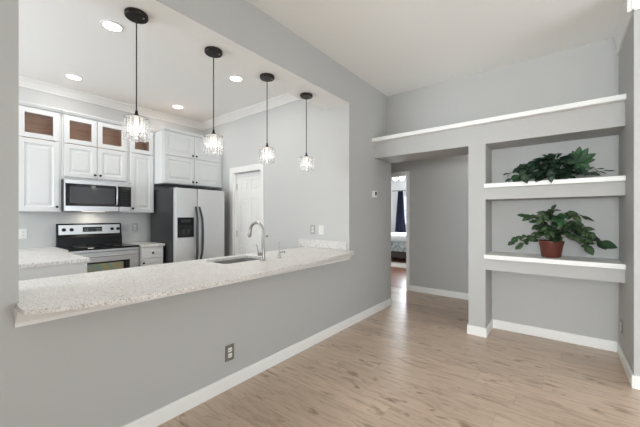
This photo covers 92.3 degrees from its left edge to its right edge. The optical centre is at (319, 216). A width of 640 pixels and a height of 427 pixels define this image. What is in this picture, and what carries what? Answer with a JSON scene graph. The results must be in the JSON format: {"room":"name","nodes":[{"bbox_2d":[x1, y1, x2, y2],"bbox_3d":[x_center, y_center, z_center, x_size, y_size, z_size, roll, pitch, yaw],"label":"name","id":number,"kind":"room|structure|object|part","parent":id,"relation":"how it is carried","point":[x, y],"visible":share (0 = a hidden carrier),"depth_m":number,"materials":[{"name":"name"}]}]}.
{"room":"living room","nodes":[
{"label":"living room","id":0,"kind":"room"},
{"bbox_2d":[19,86,202,248],"bbox_3d":[-3.764,-0.212,3.594,0.120,3.025,5.395,0,0,38],"label":"wall","id":1,"kind":"structure","parent":0,"point":[40,226],"depth_m":4.14,"materials":[{"name":"grey paint"}]},
{"bbox_2d":[19,229,26,238],"bbox_3d":[-3.587,0.210,3.712,0.010,0.118,0.075,0,0,38],"label":"wall outlet","id":2,"kind":"object","parent":1,"relation":"attached to","point":[22,232],"visible":0.88,"depth_m":3.71,"materials":[{"name":"white plastic"}]},
{"bbox_2d":[19,100,61,211],"bbox_3d":[-3.387,-0.677,3.682,0.358,1.245,0.400,0,0,38],"label":"upper cabinet","id":3,"kind":"object","parent":1,"relation":"attached to","point":[39,125],"visible":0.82,"depth_m":3.60,"materials":[{"name":"white paint"}]},
{"bbox_3d":[-3.280,-1.077,3.593,0.019,0.341,0.362,0,0,38],"label":"glass door","id":4,"kind":"part","parent":3,"relation":"part of","materials":[{"name":"white paint"}]},
{"bbox_3d":[-3.280,-0.481,3.593,0.019,0.836,0.362,0,0,38],"label":"door","id":5,"kind":"part","parent":3,"relation":"part of","materials":[{"name":"white paint"}]},
{"bbox_3d":[-3.273,-1.280,3.593,0.052,0.040,0.400,0,0,38],"label":"cornice","id":6,"kind":"part","parent":3,"relation":"part of","materials":[{"name":"white paint"}]},
{"bbox_2d":[61,109,128,183],"bbox_3d":[-3.034,-0.878,4.132,0.358,0.843,0.740,0,0,38],"label":"upper cabinet","id":7,"kind":"object","parent":1,"relation":"attached to","point":[93,148],"visible":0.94,"depth_m":4.04,"materials":[{"name":"white paint"}]},
{"bbox_3d":[-3.036,-1.077,3.904,0.019,0.341,0.339,0,0,38],"label":"glass door","id":8,"kind":"part","parent":7,"relation":"part of","materials":[{"name":"white paint"}]},
{"bbox_3d":[-3.036,-0.695,3.904,0.019,0.409,0.339,0,0,38],"label":"door","id":9,"kind":"part","parent":7,"relation":"part of","materials":[{"name":"white paint"}]},
{"bbox_3d":[-2.920,-1.280,4.042,0.052,0.040,0.740,0,0,38],"label":"cornice","id":10,"kind":"part","parent":7,"relation":"part of","materials":[{"name":"white paint"}]},
{"bbox_2d":[61,179,130,211],"bbox_3d":[-2.994,-0.258,4.098,0.462,0.393,0.731,0,0,38],"label":"microwave","id":11,"kind":"object","parent":7,"relation":"attached to","point":[76,195],"visible":0.99,"depth_m":3.94,"materials":[{"name":"grey metal"}]},
{"bbox_3d":[-2.902,-0.266,3.938,0.028,0.270,0.569,0,0,38],"label":"door glass","id":12,"kind":"part","parent":11,"relation":"part of","materials":[{"name":"black glass"}]},
{"bbox_3d":[-2.716,-0.275,4.117,0.048,0.266,0.020,0,0,38],"label":"handle","id":13,"kind":"part","parent":11,"relation":"part of","materials":[{"name":"silver metal"}]},
{"bbox_3d":[-2.678,-0.098,4.221,0.030,0.065,0.146,0,0,38],"label":"panel trim","id":14,"kind":"part","parent":11,"relation":"part of","materials":[{"name":"silver metal"}]},
{"bbox_3d":[-2.679,-0.266,4.222,0.029,0.270,0.146,0,0,38],"label":"control panel","id":15,"kind":"part","parent":11,"relation":"part of","materials":[{"name":"black plastic"}]},
{"bbox_3d":[-2.821,-1.077,4.176,0.019,0.341,0.338,0,0,38],"label":"glass door","id":16,"kind":"part","parent":7,"relation":"part of","materials":[{"name":"white paint"}]},
{"bbox_3d":[-2.821,-0.695,4.176,0.019,0.409,0.338,0,0,38],"label":"door","id":17,"kind":"part","parent":7,"relation":"part of","materials":[{"name":"white paint"}]},
{"bbox_2d":[132,223,137,230],"bbox_3d":[-2.820,0.165,4.687,0.010,0.118,0.075,0,0,38],"label":"wall outlet","id":18,"kind":"object","parent":1,"relation":"attached to","point":[134,225],"visible":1,"depth_m":4.68,"materials":[{"name":"grey plastic"}]},
{"bbox_2d":[120,128,154,212],"bbox_3d":[-2.698,-0.677,4.558,0.358,1.245,0.341,0,0,38],"label":"upper cabinet","id":19,"kind":"object","parent":1,"relation":"attached to","point":[141,155],"visible":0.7,"depth_m":4.48,"materials":[{"name":"white paint"}]},
{"bbox_3d":[-2.588,-1.077,4.473,0.019,0.341,0.308,0,0,38],"label":"glass door","id":20,"kind":"part","parent":19,"relation":"part of","materials":[{"name":"white paint"}]},
{"bbox_3d":[-2.588,-0.481,4.473,0.019,0.836,0.308,0,0,38],"label":"door","id":21,"kind":"part","parent":19,"relation":"part of","materials":[{"name":"white paint"}]},
{"bbox_2d":[19,75,299,129],"bbox_3d":[-2.634,-1.615,2.692,2.770,0.100,5.175,0,0,38],"label":"trim","id":22,"kind":"structure","parent":1,"relation":"attached to","point":[26,82],"depth_m":4.46,"materials":[{"name":"white paint"}]},
{"bbox_2d":[154,127,221,188],"bbox_3d":[-2.180,-0.888,4.998,0.628,0.807,0.985,0,0,38],"label":"upper cabinet","id":23,"kind":"object","parent":1,"relation":"attached to","point":[180,159],"visible":0.95,"depth_m":4.69,"materials":[{"name":"white paint"}]},
{"bbox_3d":[-2.117,-1.073,4.635,0.019,0.345,0.457,0,0,38],"label":"door","id":24,"kind":"part","parent":23,"relation":"part of","materials":[{"name":"white paint"}]},
{"bbox_3d":[-2.117,-0.692,4.635,0.019,0.400,0.457,0,0,38],"label":"door","id":25,"kind":"part","parent":23,"relation":"part of","materials":[{"name":"white paint"}]},
{"bbox_3d":[-1.972,-1.274,4.810,0.052,0.037,0.947,0,0,38],"label":"cornice","id":26,"kind":"part","parent":23,"relation":"part of","materials":[{"name":"white paint"}]},
{"bbox_3d":[-1.830,-1.073,4.999,0.019,0.345,0.455,0,0,38],"label":"door","id":27,"kind":"part","parent":23,"relation":"part of","materials":[{"name":"white paint"}]},
{"bbox_3d":[-1.830,-0.692,4.999,0.019,0.400,0.455,0,0,38],"label":"door","id":28,"kind":"part","parent":23,"relation":"part of","materials":[{"name":"white paint"}]},
{"bbox_2d":[19,0,285,122],"bbox_3d":[-2.675,-1.745,2.737,2.890,0.160,5.395,0,0,38],"label":"ceiling","id":29,"kind":"structure","parent":0,"point":[57,38],"depth_m":3.42,"materials":[{"name":"white paint"}]},
{"bbox_2d":[64,74,82,80],"bbox_3d":[-2.938,-1.661,3.673,0.176,0.007,0.176,0,0,38],"label":"recessed light","id":30,"kind":"object","parent":29,"relation":"in","point":[70,76],"visible":1,"depth_m":3.67,"materials":[{"name":"white"}]},
{"bbox_2d":[100,20,123,32],"bbox_3d":[-1.817,-1.661,2.689,0.176,0.007,0.176,0,0,38],"label":"recessed light","id":31,"kind":"object","parent":29,"relation":"in","point":[110,25],"visible":1,"depth_m":2.69,"materials":[{"name":"white plastic"}]},
{"bbox_2d":[172,105,183,108],"bbox_3d":[-2.156,-1.661,4.667,0.176,0.007,0.176,0,0,38],"label":"recessed light","id":32,"kind":"object","parent":29,"relation":"in","point":[173,106],"visible":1,"depth_m":4.64,"materials":[{"name":"white"}]},
{"bbox_2d":[228,75,243,81],"bbox_3d":[-1.013,-1.661,3.710,0.176,0.007,0.176,0,0,38],"label":"recessed light","id":33,"kind":"object","parent":29,"relation":"in","point":[235,78],"visible":1,"depth_m":3.70,"materials":[{"name":"white"}]},
{"bbox_2d":[0,0,390,426],"bbox_3d":[-2.255,-0.212,0.635,0.370,3.025,10.210,0,0,38],"label":"wall","id":34,"kind":"structure","parent":0,"point":[117,366],"depth_m":2.19,"materials":[{"name":"grey paint"}]},
{"bbox_2d":[123,7,149,142],"bbox_3d":[-1.214,-0.921,2.035,0.154,0.835,0.154,0,0,38],"label":"pendant light","id":35,"kind":"object","parent":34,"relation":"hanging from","point":[132,129],"visible":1,"depth_m":2.00,"materials":[{"name":"clear glass"}]},
{"bbox_3d":[-1.214,-0.999,2.035,0.008,0.628,0.008,0,0,38],"label":"cord","id":36,"kind":"part","parent":35,"relation":"part of","materials":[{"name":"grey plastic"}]},
{"bbox_2d":[14,253,353,327],"bbox_3d":[-0.504,0.467,2.498,0.080,0.086,2.817,0,0,38],"label":"trim","id":37,"kind":"structure","parent":34,"relation":"attached to","point":[20,320],"depth_m":1.62,"materials":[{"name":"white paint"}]},
{"bbox_2d":[203,46,222,155],"bbox_3d":[-0.860,-0.921,2.486,0.154,0.835,0.154,0,0,38],"label":"pendant light","id":38,"kind":"object","parent":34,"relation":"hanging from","point":[213,142],"visible":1,"depth_m":2.45,"materials":[{"name":"clear glass"}]},
{"bbox_3d":[-0.860,-0.999,2.486,0.008,0.628,0.008,0,0,38],"label":"cord","id":39,"kind":"part","parent":38,"relation":"part of","materials":[{"name":"grey plastic"}]},
{"bbox_2d":[225,343,233,361],"bbox_3d":[-0.681,1.030,2.327,0.010,0.120,0.078,0,0,38],"label":"wall outlet","id":40,"kind":"object","parent":34,"relation":"attached to","point":[229,349],"visible":1,"depth_m":2.32,"materials":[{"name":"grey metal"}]},
{"bbox_2d":[122,298,391,426],"bbox_3d":[-0.555,1.250,2.485,0.014,0.100,5.200,0,0,38],"label":"baseboard","id":41,"kind":"structure","parent":34,"relation":"attached to","point":[168,412],"depth_m":2.39,"materials":[{"name":"white paint"}]},
{"bbox_2d":[259,73,274,164],"bbox_3d":[-0.505,-0.921,2.937,0.154,0.835,0.154,0,0,38],"label":"pendant light","id":42,"kind":"object","parent":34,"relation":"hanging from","point":[268,156],"visible":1,"depth_m":2.89,"materials":[{"name":"clear glass"}]},
{"bbox_3d":[-0.505,-0.999,2.937,0.008,0.628,0.008,0,0,38],"label":"cord","id":43,"kind":"part","parent":42,"relation":"part of","materials":[{"name":"grey plastic"}]},
{"bbox_2d":[299,92,312,171],"bbox_3d":[-0.150,-0.921,3.388,0.154,0.835,0.154,0,0,38],"label":"pendant light","id":44,"kind":"object","parent":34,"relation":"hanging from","point":[305,162],"visible":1,"depth_m":3.34,"materials":[{"name":"clear glass"}]},
{"bbox_3d":[-0.150,-0.999,3.388,0.008,0.628,0.008,0,0,38],"label":"cord","id":45,"kind":"part","parent":44,"relation":"part of","materials":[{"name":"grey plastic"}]},
{"bbox_2d":[372,191,376,197],"bbox_3d":[0.726,-0.292,4.101,0.028,0.095,0.115,0,0,38],"label":"thermostat","id":46,"kind":"object","parent":34,"relation":"attached to","point":[374,193],"visible":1,"depth_m":4.08,"materials":[{"name":"white plastic"}]},
{"bbox_2d":[203,99,323,255],"bbox_3d":[-0.997,-0.212,4.773,2.770,3.025,0.120,0,0,38],"label":"wall","id":47,"kind":"structure","parent":0,"point":[293,197],"depth_m":4.29,"materials":[{"name":"grey paint"}]},
{"bbox_2d":[229,164,263,255],"bbox_3d":[-1.125,0.254,4.861,0.822,2.092,0.140,0,0,38],"label":"door","id":48,"kind":"structure","parent":47,"relation":"in","point":[246,191],"depth_m":4.90,"materials":[{"name":"white paint"}]},
{"bbox_2d":[310,225,314,233],"bbox_3d":[-0.095,0.170,3.980,0.075,0.118,0.010,0,0,38],"label":"wall outlet","id":49,"kind":"object","parent":47,"relation":"attached to","point":[312,227],"visible":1,"depth_m":3.98,"materials":[{"name":"grey plastic"}]},
{"bbox_2d":[319,225,323,234],"bbox_3d":[0.015,0.172,3.893,0.080,0.118,0.009,0,0,38],"label":"light switch","id":50,"kind":"object","parent":47,"relation":"attached to","point":[321,227],"visible":1,"depth_m":3.89,"materials":[{"name":"white plastic"}]},
{"bbox_2d":[299,239,346,249],"bbox_3d":[0.017,0.349,3.884,0.755,0.099,0.020,0,0,38],"label":"backsplash","id":51,"kind":"structure","parent":47,"relation":"attached to","point":[341,245],"depth_m":3.85,"materials":[{"name":"white stone"}]},
{"bbox_2d":[157,257,639,426],"bbox_3d":[0.731,1.340,2.224,10.800,0.080,16.600,0,0,38],"label":"floor","id":52,"kind":"structure","parent":0,"point":[414,361],"depth_m":2.41,"materials":[{"name":"brown wood"}]},
{"bbox_2d":[19,262,86,280],"bbox_3d":[-2.966,0.859,3.161,1.666,0.882,0.665,0,0,38],"label":"base cabinet","id":53,"kind":"object","parent":52,"relation":"on","point":[28,273],"visible":0.21,"depth_m":2.65,"materials":[{"name":"white paint"}]},
{"bbox_2d":[19,247,90,267],"bbox_3d":[-2.962,0.403,3.147,1.688,0.030,0.685,0,0,38],"label":"countertop","id":54,"kind":"structure","parent":53,"relation":"on","point":[42,256],"depth_m":2.90,"materials":[{"name":"white stone"}]},
{"bbox_2d":[55,223,138,272],"bbox_3d":[-2.886,0.698,4.010,0.706,1.205,0.750,0,0,38],"label":"range","id":55,"kind":"object","parent":52,"relation":"on","point":[102,243],"visible":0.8,"depth_m":4.01,"materials":[{"name":"grey metal"}]},
{"bbox_3d":[-3.126,0.176,4.198,0.016,0.124,0.690,0,0,38],"label":"control panel","id":56,"kind":"part","parent":55,"relation":"part of","materials":[{"name":"silver metal"}]},
{"bbox_2d":[55,243,138,251],"bbox_3d":[-2.908,0.394,4.027,0.650,0.026,0.750,0,0,38],"label":"cooktop","id":57,"kind":"object","parent":55,"relation":"in","point":[71,247],"depth_m":3.91,"materials":[{"name":"grey glass"}]},
{"bbox_3d":[-2.676,0.422,3.844,0.020,0.031,0.742,0,0,38],"label":"rail","id":58,"kind":"part","parent":55,"relation":"part of","materials":[{"name":"silver metal"}]},
{"bbox_3d":[-2.667,0.761,3.837,0.042,0.638,0.738,0,0,38],"label":"oven door","id":59,"kind":"part","parent":55,"relation":"part of","materials":[{"name":"silver metal"}]},
{"bbox_3d":[-2.631,0.485,3.808,0.056,0.023,0.630,0,0,38],"label":"handle","id":60,"kind":"part","parent":55,"relation":"part of","materials":[{"name":"silver metal"}]},
{"bbox_2d":[138,246,162,266],"bbox_3d":[-2.569,0.859,4.464,0.678,0.882,0.310,0,0,38],"label":"base cabinet","id":61,"kind":"object","parent":52,"relation":"on","point":[147,255],"visible":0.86,"depth_m":4.25,"materials":[{"name":"white paint"}]},
{"bbox_2d":[124,241,164,246],"bbox_3d":[-2.571,0.403,4.470,0.668,0.030,0.323,0,0,38],"label":"countertop","id":62,"kind":"structure","parent":61,"relation":"on","point":[142,243],"depth_m":4.40,"materials":[{"name":"white stone"}]},
{"bbox_3d":[-2.334,0.499,4.279,0.019,0.151,0.290,0,0,38],"label":"drawer","id":63,"kind":"part","parent":61,"relation":"part of","materials":[{"name":"white paint"}]},
{"bbox_3d":[-2.334,0.886,4.279,0.019,0.597,0.290,0,0,38],"label":"door","id":64,"kind":"part","parent":61,"relation":"part of","materials":[{"name":"white paint"}]},
{"bbox_2d":[150,186,223,263],"bbox_3d":[-2.025,0.439,4.761,0.870,1.722,0.780,0,0,38],"label":"refrigerator","id":65,"kind":"object","parent":52,"relation":"on","point":[189,221],"visible":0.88,"depth_m":4.45,"materials":[{"name":"grey metal"}]},
{"bbox_3d":[-1.917,0.420,4.381,0.080,1.640,0.316,0,0,38],"label":"freezer door","id":66,"kind":"part","parent":65,"relation":"part of","materials":[{"name":"silver metal"}]},
{"bbox_3d":[-1.779,0.280,4.435,0.082,0.848,0.038,0,0,38],"label":"handle","id":67,"kind":"part","parent":65,"relation":"part of","materials":[{"name":"grey metal"}]},
{"bbox_3d":[-1.734,0.280,4.489,0.086,0.848,0.040,0,0,10],"label":"handle","id":68,"kind":"part","parent":65,"relation":"part of","materials":[{"name":"grey metal"}]},
{"bbox_3d":[-1.673,0.420,4.690,0.080,1.640,0.456,0,0,38],"label":"fridge door","id":69,"kind":"part","parent":65,"relation":"part of","materials":[{"name":"silver metal"}]},
{"bbox_2d":[391,232,405,258],"bbox_3d":[2.690,0.922,9.526,1.790,0.755,1.900,0,0,38],"label":"bed","id":70,"kind":"object","parent":52,"relation":"on","point":[398,239],"visible":0.19,"depth_m":8.74,"materials":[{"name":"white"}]},
{"bbox_2d":[391,241,405,251],"bbox_3d":[2.386,0.850,9.139,1.770,0.300,0.885,0,0,38],"label":"quilt","id":71,"kind":"object","parent":70,"relation":"on","point":[396,246],"depth_m":8.70,"materials":[{"name":"grey fabric"}]},
{"bbox_3d":[2.706,1.060,9.545,1.750,0.240,1.850,0,0,38],"label":"frame","id":72,"kind":"part","parent":70,"relation":"part of","materials":[{"name":"black wood"}]},
{"bbox_2d":[391,232,405,241],"bbox_3d":[2.644,0.627,9.467,1.790,0.165,1.750,0,0,38],"label":"duvet","id":73,"kind":"object","parent":70,"relation":"on","point":[395,236],"depth_m":8.78,"materials":[{"name":"white fabric"}]},
{"bbox_2d":[391,262,405,267],"bbox_3d":[1.947,1.292,8.297,1.800,0.013,0.750,0,0,38],"label":"rug","id":74,"kind":"object","parent":52,"relation":"on","point":[393,264],"visible":0.1,"depth_m":8.06,"materials":[{"name":"white fabric"}]},
{"bbox_3d":[-0.836,0.862,2.780,0.548,0.876,2.811,0,0,38],"label":"base cabinet","id":75,"kind":"object","parent":52,"relation":"on","visible":0},
{"bbox_2d":[16,247,353,314],"bbox_3d":[-0.663,0.411,2.628,1.008,0.022,2.822,0,0,38],"label":"countertop","id":76,"kind":"structure","parent":75,"relation":"on","point":[116,286],"depth_m":1.95,"materials":[{"name":"white stone"}]},
{"bbox_2d":[214,258,258,263],"bbox_3d":[-0.766,0.529,2.867,0.354,0.212,0.524,0,0,38],"label":"sink","id":77,"kind":"object","parent":76,"relation":"in","point":[240,259],"visible":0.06,"depth_m":3.04,"materials":[{"name":"silver metal"}]},
{"bbox_2d":[248,221,265,260],"bbox_3d":[-0.602,0.222,2.833,0.234,0.356,0.094,0,0,38],"label":"faucet","id":78,"kind":"object","parent":76,"relation":"on","point":[262,254],"visible":1,"depth_m":2.78,"materials":[{"name":"silver metal"}]},
{"bbox_2d":[277,241,285,257],"bbox_3d":[-0.379,0.319,2.979,0.045,0.162,0.089,0,0,38],"label":"soap dispenser","id":79,"kind":"object","parent":76,"relation":"on","point":[279,255],"visible":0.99,"depth_m":2.96,"materials":[{"name":"silver metal"}]},
{"bbox_2d":[391,177,405,231],"bbox_3d":[3.679,-0.050,10.338,5.200,2.700,0.100,0,0,38],"label":"wall","id":80,"kind":"structure","parent":0,"point":[396,185],"depth_m":11.06,"materials":[{"name":"grey paint"}]},
{"bbox_2d":[395,190,405,232],"bbox_3d":[3.320,0.192,10.366,1.900,2.207,0.060,0,0,38],"label":"curtain","id":81,"kind":"object","parent":80,"relation":"hanging from","point":[400,215],"visible":0.59,"depth_m":10.75,"materials":[{"name":"blue fabric"}]},
{"bbox_2d":[391,155,467,292],"bbox_3d":[2.230,0.000,4.938,4.600,2.600,0.120,0,0,38],"label":"wall","id":82,"kind":"structure","parent":0,"point":[438,186],"depth_m":5.07,"materials":[{"name":"grey paint"}]},
{"bbox_2d":[391,171,409,290],"bbox_3d":[1.251,0.254,5.697,0.887,2.092,0.138,0,0,38],"label":"door frame","id":83,"kind":"structure","parent":82,"relation":"in","point":[406,174],"depth_m":5.39,"materials":[{"name":"white paint"}]},
{"bbox_2d":[410,285,467,299],"bbox_3d":[2.742,1.250,4.450,2.992,0.100,0.014,0,0,38],"label":"baseboard","id":84,"kind":"structure","parent":82,"relation":"attached to","point":[460,295],"depth_m":5.05,"materials":[{"name":"white paint"}]},
{"bbox_2d":[247,0,623,96],"bbox_3d":[0.289,-1.775,-1.436,6.970,0.100,10.300,0,0,38],"label":"ceiling","id":85,"kind":"structure","parent":0,"point":[394,46],"depth_m":2.85,"materials":[{"name":"white paint"}]},
{"bbox_2d":[374,38,624,341],"bbox_3d":[1.832,-0.212,3.584,2.408,3.025,0.500,0,0,38],"label":"wall","id":86,"kind":"structure","parent":0,"point":[580,300],"depth_m":3.29,"materials":[{"name":"grey paint"}]},
{"bbox_2d":[372,94,626,142],"bbox_3d":[1.772,-1.012,3.508,2.406,0.047,0.455,0,0,38],"label":"trim","id":87,"kind":"structure","parent":86,"relation":"attached to","point":[622,97],"depth_m":3.10,"materials":[{"name":"white paint"}]},
{"bbox_2d":[467,319,633,388],"bbox_3d":[2.157,1.250,3.066,1.338,0.100,0.791,0,0,44],"label":"baseboard","id":88,"kind":"structure","parent":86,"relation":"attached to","point":[609,345],"depth_m":3.21,"materials":[{"name":"white paint"}]},
{"bbox_2d":[484,251,625,269],"bbox_3d":[2.302,0.429,3.110,1.082,0.045,0.425,0,0,38],"label":"shelf","id":89,"kind":"object","parent":86,"relation":"attached to","point":[495,255],"depth_m":2.97,"materials":[{"name":"white paint"}]},
{"bbox_2d":[508,204,617,257],"bbox_3d":[2.312,0.142,2.991,0.832,0.528,0.388,0,0,38],"label":"potted plant","id":90,"kind":"object","parent":89,"relation":"on","point":[552,247],"visible":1,"depth_m":2.94,"materials":[{"name":"green plant"}]},
{"bbox_3d":[2.320,0.324,3.086,0.210,0.164,0.210,0,0,38],"label":"pot","id":91,"kind":"part","parent":90,"relation":"part of","materials":[{"name":"red ceramic"}]},
{"bbox_2d":[484,176,625,187],"bbox_3d":[2.302,-0.326,3.110,1.082,0.044,0.425,0,0,38],"label":"shelf","id":92,"kind":"object","parent":86,"relation":"attached to","point":[609,178],"depth_m":2.88,"materials":[{"name":"white paint"}]},
{"bbox_2d":[503,146,613,182],"bbox_3d":[2.273,-0.481,2.986,0.864,0.338,0.340,0,0,38],"label":"trailing plant","id":93,"kind":"object","parent":92,"relation":"on","point":[578,160],"visible":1,"depth_m":2.94,"materials":[{"name":"green plant"}]},
{"bbox_2d":[619,9,639,375],"bbox_3d":[4.294,-0.212,1.393,4.172,3.025,0.900,0,0,38],"label":"wall","id":94,"kind":"structure","parent":0,"point":[629,54],"depth_m":2.41,"materials":[{"name":"grey paint"}]},
{"bbox_2d":[613,0,639,53],"bbox_3d":[4.191,-1.640,1.374,4.110,0.170,0.818,0,0,38],"label":"trim","id":95,"kind":"structure","parent":94,"relation":"attached to","point":[629,6],"depth_m":2.56,"materials":[{"name":"white paint"}]},
{"bbox_2d":[634,375,639,389],"bbox_3d":[3.973,1.250,1.065,4.072,0.100,0.014,0,0,38],"label":"baseboard","id":96,"kind":"structure","parent":94,"relation":"attached to","point":[636,378],"depth_m":2.31,"materials":[{"name":"white paint"}]},
{"bbox_3d":[2.124,-1.440,8.361,5.400,0.080,5.130,0,0,38],"label":"ceiling","id":97,"kind":"structure","parent":0,"visible":0},
{"bbox_2d":[393,177,404,180],"bbox_3d":[2.031,-1.161,7.942,0.305,0.477,0.149,0,0,16],"label":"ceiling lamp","id":98,"kind":"object","parent":97,"relation":"hanging from","point":[395,178],"visible":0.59,"depth_m":7.90,"materials":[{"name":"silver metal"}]}
]}

